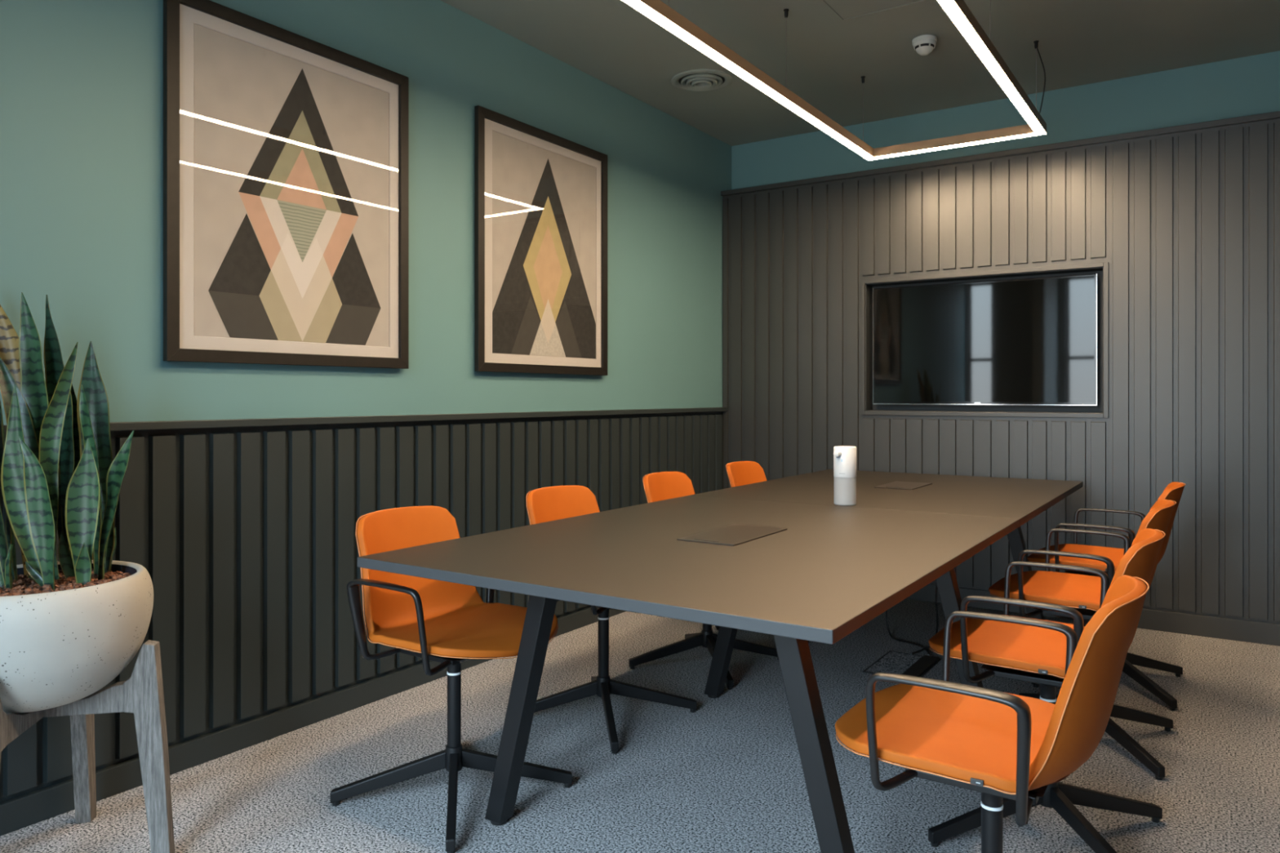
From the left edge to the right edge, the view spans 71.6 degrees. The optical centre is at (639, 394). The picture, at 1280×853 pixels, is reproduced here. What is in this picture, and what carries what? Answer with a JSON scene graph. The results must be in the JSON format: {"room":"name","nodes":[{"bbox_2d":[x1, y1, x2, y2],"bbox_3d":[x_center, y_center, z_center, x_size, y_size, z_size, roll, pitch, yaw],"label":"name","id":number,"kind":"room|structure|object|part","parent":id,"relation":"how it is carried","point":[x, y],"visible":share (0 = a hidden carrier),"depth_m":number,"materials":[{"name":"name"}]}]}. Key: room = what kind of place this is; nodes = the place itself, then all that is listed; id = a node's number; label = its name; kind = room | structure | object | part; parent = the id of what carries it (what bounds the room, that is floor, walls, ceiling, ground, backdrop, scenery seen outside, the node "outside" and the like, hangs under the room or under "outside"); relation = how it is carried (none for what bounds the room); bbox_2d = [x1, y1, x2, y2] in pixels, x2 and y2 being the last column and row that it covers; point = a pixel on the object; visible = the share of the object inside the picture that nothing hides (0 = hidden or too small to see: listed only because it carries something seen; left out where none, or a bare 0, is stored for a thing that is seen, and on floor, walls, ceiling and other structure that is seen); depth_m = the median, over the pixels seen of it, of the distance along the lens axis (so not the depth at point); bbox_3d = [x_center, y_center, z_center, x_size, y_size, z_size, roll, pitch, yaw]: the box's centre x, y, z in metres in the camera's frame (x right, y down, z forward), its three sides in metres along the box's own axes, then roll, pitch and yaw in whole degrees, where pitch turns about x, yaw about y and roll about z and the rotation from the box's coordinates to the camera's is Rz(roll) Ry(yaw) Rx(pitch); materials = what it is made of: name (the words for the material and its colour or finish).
{"room":"meeting room","nodes":[
{"label":"meeting room","id":0,"kind":"room"},
{"bbox_2d":[0,0,731,424],"bbox_3d":[-1.229,-0.242,3.386,0.200,2.875,6.784,0,0,34],"label":"wall","id":1,"kind":"structure","parent":0,"point":[82,81],"depth_m":3.56,"materials":[{"name":"teal paint"}]},
{"bbox_2d":[163,0,408,368],"bbox_3d":[-1.220,-0.695,3.187,0.036,1.178,0.980,0,0,34],"label":"framed print","id":2,"kind":"object","parent":1,"relation":"attached to","point":[286,153],"visible":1,"depth_m":3.11,"materials":[{"name":"beige paper"}]},
{"bbox_2d":[0,606,626,835],"bbox_3d":[-1.227,1.153,3.180,0.023,0.084,6.444,0,0,34],"label":"baseboard","id":3,"kind":"structure","parent":1,"relation":"attached to","point":[17,813],"depth_m":2.97,"materials":[{"name":"black paint"}]},
{"bbox_2d":[0,411,722,802],"bbox_3d":[-1.226,0.651,3.188,0.024,1.088,6.457,0,0,34],"label":"wall paneling","id":4,"kind":"structure","parent":1,"relation":"attached to","point":[245,539],"depth_m":3.15,"materials":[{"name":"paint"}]},
{"bbox_2d":[3,407,728,434],"bbox_3d":[-1.220,0.095,3.179,0.043,0.025,6.449,0,0,34],"label":"trim","id":5,"kind":"structure","parent":1,"relation":"attached to","point":[171,424],"depth_m":3.38,"materials":[{"name":"black paint"}]},
{"bbox_2d":[474,105,607,375],"bbox_3d":[-0.458,-0.692,4.336,0.036,1.176,0.980,0,0,34],"label":"framed print","id":6,"kind":"object","parent":1,"relation":"attached to","point":[540,196],"visible":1,"depth_m":4.28,"materials":[{"name":"beige paper"}]},
{"bbox_2d":[0,598,1279,852],"bbox_3d":[0.236,1.255,2.294,3.850,0.120,6.984,0,0,34],"label":"floor","id":7,"kind":"structure","parent":0,"point":[726,775],"depth_m":2.79,"materials":[{"name":"grey carpet"}]},
{"bbox_2d":[0,640,174,852],"bbox_3d":[-1.500,0.912,2.212,0.465,0.566,0.465,0,0,34],"label":"plant stand","id":8,"kind":"object","parent":7,"relation":"on","point":[142,695],"visible":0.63,"depth_m":2.25,"materials":[{"name":"grey wood"}]},
{"bbox_3d":[-1.450,0.912,1.962,0.040,0.566,0.110,0,0,-11],"label":"leg","id":9,"kind":"part","parent":8,"relation":"part of","materials":[{"name":"grey wood"}]},
{"bbox_2d":[0,560,153,713],"bbox_3d":[-1.500,0.610,2.212,0.505,0.313,0.505,0,0,34],"label":"planter","id":10,"kind":"object","parent":8,"relation":"on","point":[59,648],"visible":0.88,"depth_m":2.06,"materials":[{"name":"grey ceramic"}]},
{"bbox_2d":[0,568,131,596],"bbox_3d":[-1.500,0.485,2.212,0.425,0.036,0.425,0,0,34],"label":"bark mulch","id":11,"kind":"object","parent":10,"relation":"in","point":[24,585],"visible":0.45,"depth_m":2.23,"materials":[{"name":"wood"}]},
{"bbox_2d":[0,292,133,590],"bbox_3d":[-1.521,0.102,2.296,0.413,0.792,0.236,0,0,-10],"label":"snake plant","id":12,"kind":"object","parent":11,"relation":"in","point":[59,473],"visible":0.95,"depth_m":2.30,"materials":[{"name":"green plant"}]},
{"bbox_3d":[-1.551,0.912,2.462,0.040,0.566,0.110,0,0,-11],"label":"leg","id":13,"kind":"part","parent":8,"relation":"part of","materials":[{"name":"grey wood"}]},
{"bbox_3d":[-1.250,0.912,2.263,0.110,0.566,0.040,0,0,-11],"label":"leg","id":14,"kind":"part","parent":8,"relation":"part of","materials":[{"name":"grey wood"}]},
{"bbox_2d":[329,506,572,852],"bbox_3d":[-0.541,0.775,2.636,0.585,0.839,0.600,0,0,35],"label":"chair","id":15,"kind":"object","parent":7,"relation":"on","point":[449,624],"visible":0.8,"depth_m":2.63,"materials":[{"name":"orange leather"}]},
{"bbox_3d":[-0.738,1.122,2.612,0.330,0.126,0.025,0,0,-10],"label":"leg","id":16,"kind":"part","parent":15,"relation":"part of","materials":[{"name":"black metal"}]},
{"bbox_3d":[-0.653,0.630,2.462,0.286,0.243,0.184,0,0,35],"label":"armrest","id":17,"kind":"part","parent":15,"relation":"part of","materials":[{"name":"black metal"}]},
{"bbox_3d":[-0.521,1.122,2.461,0.025,0.126,0.330,0,0,-10],"label":"leg","id":18,"kind":"part","parent":15,"relation":"part of","materials":[{"name":"black metal"}]},
{"bbox_2d":[413,613,512,636],"bbox_3d":[-0.505,0.693,2.611,0.423,0.036,0.434,0,0,35],"label":"seat cushion","id":19,"kind":"object","parent":15,"relation":"on","point":[436,624],"depth_m":2.64,"materials":[{"name":"orange leather"}]},
{"bbox_3d":[-0.418,0.630,2.803,0.286,0.243,0.184,0,0,35],"label":"armrest","id":20,"kind":"part","parent":15,"relation":"part of","materials":[{"name":"black metal"}]},
{"bbox_3d":[-0.370,1.122,2.679,0.330,0.126,0.025,0,0,-10],"label":"leg","id":21,"kind":"part","parent":15,"relation":"part of","materials":[{"name":"black metal"}]},
{"bbox_2d":[525,485,697,754],"bbox_3d":[-0.123,0.775,3.284,0.585,0.839,0.600,0,0,36],"label":"chair","id":22,"kind":"object","parent":7,"relation":"on","point":[548,504],"visible":0.32,"depth_m":3.29,"materials":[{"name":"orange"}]},
{"bbox_3d":[-0.321,1.122,3.266,0.330,0.126,0.025,0,0,-9],"label":"leg","id":23,"kind":"part","parent":22,"relation":"part of","materials":[{"name":"black metal"}]},
{"bbox_3d":[-0.240,0.630,3.114,0.286,0.243,0.184,0,0,36],"label":"armrest","id":24,"kind":"part","parent":22,"relation":"part of","materials":[{"name":"black metal"}]},
{"bbox_3d":[-0.164,1.122,3.479,0.025,0.126,0.330,0,0,-9],"label":"leg","id":25,"kind":"part","parent":22,"relation":"part of","materials":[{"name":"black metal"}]},
{"bbox_3d":[-0.108,1.122,3.109,0.025,0.126,0.330,0,0,-9],"label":"leg","id":26,"kind":"part","parent":22,"relation":"part of","materials":[{"name":"black metal"}]},
{"bbox_3d":[0.049,1.122,3.322,0.330,0.126,0.025,0,0,-9],"label":"leg","id":27,"kind":"part","parent":22,"relation":"part of","materials":[{"name":"black metal"}]},
{"bbox_2d":[628,471,778,689],"bbox_3d":[0.311,0.775,3.927,0.585,0.839,0.600,0,0,34],"label":"chair","id":28,"kind":"object","parent":7,"relation":"on","point":[660,486],"visible":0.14,"depth_m":3.95,"materials":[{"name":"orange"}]},
{"bbox_3d":[0.115,1.122,3.900,0.330,0.126,0.025,0,0,-11],"label":"leg","id":29,"kind":"part","parent":28,"relation":"part of","materials":[{"name":"black metal"}]},
{"bbox_3d":[0.261,1.122,4.120,0.025,0.126,0.330,0,0,-11],"label":"leg","id":30,"kind":"part","parent":28,"relation":"part of","materials":[{"name":"black metal"}]},
{"bbox_3d":[0.335,1.122,3.753,0.025,0.126,0.330,0,0,-11],"label":"leg","id":31,"kind":"part","parent":28,"relation":"part of","materials":[{"name":"black metal"}]},
{"bbox_3d":[0.481,1.122,3.974,0.330,0.126,0.025,0,0,-11],"label":"leg","id":32,"kind":"part","parent":28,"relation":"part of","materials":[{"name":"black metal"}]},
{"bbox_2d":[357,469,1083,852],"bbox_3d":[0.750,0.818,3.498,1.370,0.755,3.460,0,0,34],"label":"meeting table","id":33,"kind":"object","parent":7,"relation":"on","point":[778,557],"visible":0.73,"depth_m":2.43,"materials":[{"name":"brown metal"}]},
{"bbox_3d":[-0.320,0.828,2.432,0.235,0.710,0.056,0,0,34],"label":"leg","id":34,"kind":"part","parent":33,"relation":"part of","materials":[{"name":"black metal"}]},
{"bbox_3d":[0.366,0.828,3.466,0.235,0.710,0.056,0,0,34],"label":"leg","id":35,"kind":"part","parent":33,"relation":"part of","materials":[{"name":"black metal"}]},
{"bbox_3d":[0.397,0.828,1.957,0.230,0.710,0.056,0,0,34],"label":"leg","id":36,"kind":"part","parent":33,"relation":"part of","materials":[{"name":"black metal"}]},
{"bbox_2d":[833,445,856,505],"bbox_3d":[0.827,0.327,3.596,0.091,0.236,0.115,0,0,34],"label":"soap dispenser","id":37,"kind":"object","parent":33,"relation":"on","point":[844,456],"visible":1,"depth_m":3.57,"materials":[{"name":"white plastic"}]},
{"bbox_3d":[0.795,0.237,3.568,0.029,0.026,0.026,0,0,-45],"label":"spout","id":38,"kind":"part","parent":37,"relation":"part of","materials":[{"name":"white plastic"}]},
{"bbox_3d":[0.834,0.389,3.606,0.089,0.112,0.089,0,0,34],"label":"liquid tank","id":39,"kind":"part","parent":37,"relation":"part of","materials":[{"name":"white plastic"}]},
{"bbox_2d":[910,582,937,654],"bbox_3d":[1.336,0.834,4.063,0.149,0.720,0.133,0,0,45],"label":"power cable","id":40,"kind":"object","parent":33,"relation":"hanging from","point":[936,588],"visible":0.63,"depth_m":4.00,"materials":[{"name":"black plastic"}]},
{"bbox_3d":[1.082,0.828,2.990,0.230,0.710,0.056,0,0,34],"label":"leg","id":41,"kind":"part","parent":33,"relation":"part of","materials":[{"name":"black metal"}]},
{"bbox_3d":[1.726,0.828,3.961,0.230,0.710,0.056,0,0,34],"label":"leg","id":42,"kind":"part","parent":33,"relation":"part of","materials":[{"name":"black metal"}]},
{"bbox_2d":[715,461,808,642],"bbox_3d":[0.743,0.775,4.578,0.585,0.839,0.600,0,0,34],"label":"chair","id":43,"kind":"object","parent":7,"relation":"on","point":[740,473],"visible":0.11,"depth_m":4.75,"materials":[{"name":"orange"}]},
{"bbox_2d":[862,650,941,677],"bbox_3d":[1.158,1.189,3.912,0.233,0.012,0.370,0,0,34],"label":"box","id":44,"kind":"object","parent":7,"relation":"on","point":[892,662],"visible":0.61,"depth_m":3.91,"materials":[{"name":"black plastic"}]},
{"bbox_3d":[1.130,1.194,3.931,0.151,0.003,0.356,0,0,34],"label":"carpet lid","id":45,"kind":"part","parent":44,"relation":"part of","materials":[{"name":"grey carpet"}]},
{"bbox_2d":[885,610,929,656],"bbox_3d":[1.290,0.859,4.235,0.069,0.677,0.418,0,0,-13],"label":"power cable","id":46,"kind":"object","parent":7,"relation":"on","point":[886,619],"visible":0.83,"depth_m":4.29,"materials":[{"name":"black plastic"}]},
{"bbox_2d":[835,575,1149,852],"bbox_3d":[0.697,0.775,1.800,0.585,0.839,0.600,0,0,34],"label":"chair","id":47,"kind":"object","parent":7,"relation":"on","point":[997,745],"visible":1,"depth_m":1.65,"materials":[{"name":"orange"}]},
{"bbox_3d":[0.577,0.630,1.631,0.286,0.243,0.184,0,0,34],"label":"armrest","id":48,"kind":"part","parent":47,"relation":"part of","materials":[{"name":"black metal"}]},
{"bbox_2d":[897,703,1032,758],"bbox_3d":[0.661,0.693,1.824,0.423,0.036,0.434,0,0,34],"label":"seat cushion","id":49,"kind":"object","parent":47,"relation":"on","point":[925,731],"depth_m":1.80,"materials":[{"name":"orange leather"}]},
{"bbox_3d":[0.806,0.630,1.976,0.286,0.243,0.184,0,0,34],"label":"armrest","id":50,"kind":"part","parent":47,"relation":"part of","materials":[{"name":"black metal"}]},
{"bbox_2d":[928,528,1165,852],"bbox_3d":[1.099,0.775,2.427,0.585,0.839,0.600,0,0,34],"label":"chair","id":51,"kind":"object","parent":7,"relation":"on","point":[1016,651],"visible":0.71,"depth_m":2.36,"materials":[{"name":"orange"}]},
{"bbox_3d":[0.929,1.122,2.381,0.330,0.126,0.025,0,0,-11],"label":"leg","id":52,"kind":"part","parent":51,"relation":"part of","materials":[{"name":"black metal"}]},
{"bbox_3d":[0.979,0.630,2.258,0.286,0.243,0.184,0,0,34],"label":"armrest","id":53,"kind":"part","parent":51,"relation":"part of","materials":[{"name":"black metal"}]},
{"bbox_2d":[977,628,1066,659],"bbox_3d":[1.063,0.693,2.451,0.423,0.036,0.434,0,0,34],"label":"seat cushion","id":54,"kind":"object","parent":51,"relation":"on","point":[1009,643],"depth_m":2.44,"materials":[{"name":"orange leather"}]},
{"bbox_3d":[1.208,0.630,2.603,0.286,0.243,0.184,0,0,34],"label":"armrest","id":55,"kind":"part","parent":51,"relation":"part of","materials":[{"name":"black metal"}]},
{"bbox_3d":[1.149,1.122,2.235,0.025,0.126,0.330,0,0,-11],"label":"leg","id":56,"kind":"part","parent":51,"relation":"part of","materials":[{"name":"black metal"}]},
{"bbox_3d":[1.296,1.122,2.455,0.330,0.126,0.025,0,0,-11],"label":"leg","id":57,"kind":"part","parent":51,"relation":"part of","materials":[{"name":"black metal"}]},
{"bbox_2d":[988,499,1176,780],"bbox_3d":[1.533,0.775,3.100,0.585,0.839,0.600,0,0,34],"label":"chair","id":58,"kind":"object","parent":7,"relation":"on","point":[1081,593],"visible":0.49,"depth_m":3.03,"materials":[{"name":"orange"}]},
{"bbox_3d":[1.509,1.122,3.274,0.025,0.126,0.330,0,0,-11],"label":"leg","id":59,"kind":"part","parent":58,"relation":"part of","materials":[{"name":"black metal"}]},
{"bbox_2d":[1028,580,1101,599],"bbox_3d":[1.497,0.693,3.123,0.423,0.036,0.434,0,0,34],"label":"seat cushion","id":60,"kind":"object","parent":58,"relation":"on","point":[1061,589],"depth_m":3.12,"materials":[{"name":"orange leather"}]},
{"bbox_3d":[1.413,0.630,2.930,0.286,0.243,0.184,0,0,34],"label":"armrest","id":61,"kind":"part","parent":58,"relation":"part of","materials":[{"name":"black metal"}]},
{"bbox_3d":[1.642,0.630,3.275,0.286,0.243,0.184,0,0,34],"label":"armrest","id":62,"kind":"part","parent":58,"relation":"part of","materials":[{"name":"black metal"}]},
{"bbox_3d":[1.583,1.122,2.907,0.025,0.126,0.330,0,0,-11],"label":"leg","id":63,"kind":"part","parent":58,"relation":"part of","materials":[{"name":"black metal"}]},
{"bbox_3d":[1.730,1.122,3.127,0.330,0.126,0.025,0,0,-11],"label":"leg","id":64,"kind":"part","parent":58,"relation":"part of","materials":[{"name":"black metal"}]},
{"bbox_2d":[1026,481,1186,711],"bbox_3d":[1.938,0.775,3.707,0.585,0.839,0.600,0,0,34],"label":"chair","id":65,"kind":"object","parent":7,"relation":"on","point":[1173,491],"visible":0.45,"depth_m":3.60,"materials":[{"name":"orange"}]},
{"bbox_3d":[1.818,0.630,3.538,0.286,0.243,0.184,0,0,34],"label":"armrest","id":66,"kind":"part","parent":65,"relation":"part of","materials":[{"name":"black metal"}]},
{"bbox_2d":[1075,551,1121,564],"bbox_3d":[1.902,0.693,3.731,0.423,0.036,0.434,0,0,34],"label":"seat cushion","id":67,"kind":"object","parent":65,"relation":"on","point":[1115,556],"depth_m":3.76,"materials":[{"name":"orange leather"}]},
{"bbox_3d":[2.047,0.630,3.883,0.286,0.243,0.184,0,0,34],"label":"armrest","id":68,"kind":"part","parent":65,"relation":"part of","materials":[{"name":"black metal"}]},
{"bbox_3d":[1.988,1.122,3.514,0.025,0.126,0.330,0,0,-11],"label":"leg","id":69,"kind":"part","parent":65,"relation":"part of","materials":[{"name":"black metal"}]},
{"bbox_3d":[2.135,1.122,3.735,0.330,0.126,0.025,0,0,-11],"label":"leg","id":70,"kind":"part","parent":65,"relation":"part of","materials":[{"name":"black metal"}]},
{"bbox_2d":[440,0,1279,146],"bbox_3d":[0.236,-1.740,2.294,3.850,0.120,6.984,0,0,34],"label":"ceiling","id":71,"kind":"structure","parent":0,"point":[1081,42],"depth_m":4.26,"materials":[{"name":"paint"}]},
{"bbox_2d":[671,69,732,92],"bbox_3d":[0.330,-1.666,4.737,0.326,0.028,0.326,0,0,34],"label":"ceiling vent","id":72,"kind":"object","parent":71,"relation":"in","point":[695,80],"visible":1,"depth_m":4.70,"materials":[{"name":"metal"}]},
{"bbox_2d":[622,0,1046,160],"bbox_3d":[0.728,-1.476,3.225,0.910,0.408,3.220,0,0,34],"label":"pendant lamp","id":73,"kind":"object","parent":71,"relation":"hanging from","point":[958,11],"visible":1,"depth_m":3.69,"materials":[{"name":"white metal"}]},
{"bbox_2d":[821,0,927,21],"bbox_3d":[0.988,-1.678,3.581,0.570,0.004,0.570,0,0,34],"label":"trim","id":74,"kind":"structure","parent":71,"relation":"attached to","point":[846,9],"depth_m":3.83,"materials":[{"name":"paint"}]},
{"bbox_2d":[911,34,937,55],"bbox_3d":[1.341,-1.641,4.181,0.112,0.077,0.112,0,0,34],"label":"smoke detector","id":75,"kind":"object","parent":71,"relation":"attached to","point":[923,45],"visible":1,"depth_m":4.15,"materials":[{"name":"grey plastic"}]},
{"bbox_2d":[731,50,1279,189],"bbox_3d":[2.111,-0.242,5.120,3.450,2.875,0.200,0,0,34],"label":"wall","id":76,"kind":"structure","parent":0,"point":[1246,86],"depth_m":4.88,"materials":[{"name":"teal paint"}]},
{"bbox_2d":[865,266,1103,413],"bbox_3d":[1.926,-0.286,5.045,1.280,0.766,0.123,0,0,34],"label":"trim","id":77,"kind":"structure","parent":76,"relation":"attached to","point":[869,406],"depth_m":5.06,"materials":[{"name":"grey paint"}]},
{"bbox_2d":[860,262,1108,417],"bbox_3d":[1.887,-0.285,4.987,1.327,0.811,0.016,0,0,34],"label":"trim","id":78,"kind":"structure","parent":76,"relation":"attached to","point":[1105,264],"depth_m":4.92,"materials":[{"name":"grey paint"}]},
{"bbox_2d":[872,273,1097,405],"bbox_3d":[1.932,-0.291,5.051,1.206,0.697,0.098,0,0,34],"label":"television","id":79,"kind":"object","parent":76,"relation":"attached to","point":[1023,341],"visible":1,"depth_m":4.98,"materials":[{"name":"black glass"},{"name":"black plastic"}]},
{"bbox_3d":[1.411,-0.291,5.354,0.002,0.697,0.026,0,0,34],"label":"trim","id":80,"kind":"part","parent":79,"relation":"part of","materials":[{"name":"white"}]},
{"bbox_3d":[1.906,0.054,5.011,1.202,0.005,0.004,0,0,34],"label":"trim","id":81,"kind":"part","parent":79,"relation":"part of","materials":[{"name":"white metal"}]},
{"bbox_3d":[2.414,-0.291,4.689,0.002,0.697,0.026,0,0,34],"label":"trim","id":82,"kind":"part","parent":79,"relation":"part of","materials":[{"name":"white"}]},
{"bbox_2d":[720,111,1279,195],"bbox_3d":[2.013,-1.331,4.972,3.450,0.029,0.156,0,0,34],"label":"trim","id":83,"kind":"structure","parent":76,"relation":"attached to","point":[1272,115],"depth_m":4.83,"materials":[{"name":"grey paint"}]},
{"bbox_2d":[722,118,1279,624],"bbox_3d":[2.017,-0.061,4.978,3.450,2.512,0.141,0,0,34],"label":"wall paneling","id":84,"kind":"structure","parent":76,"relation":"attached to","point":[1186,224],"depth_m":4.68,"materials":[{"name":"grey paint"}]},
{"bbox_2d":[906,583,1279,646],"bbox_3d":[1.982,1.144,4.926,3.450,0.102,0.013,0,0,34],"label":"baseboard","id":85,"kind":"structure","parent":76,"relation":"attached to","point":[1267,633],"depth_m":4.42,"materials":[{"name":"grey paint"}]}
]}

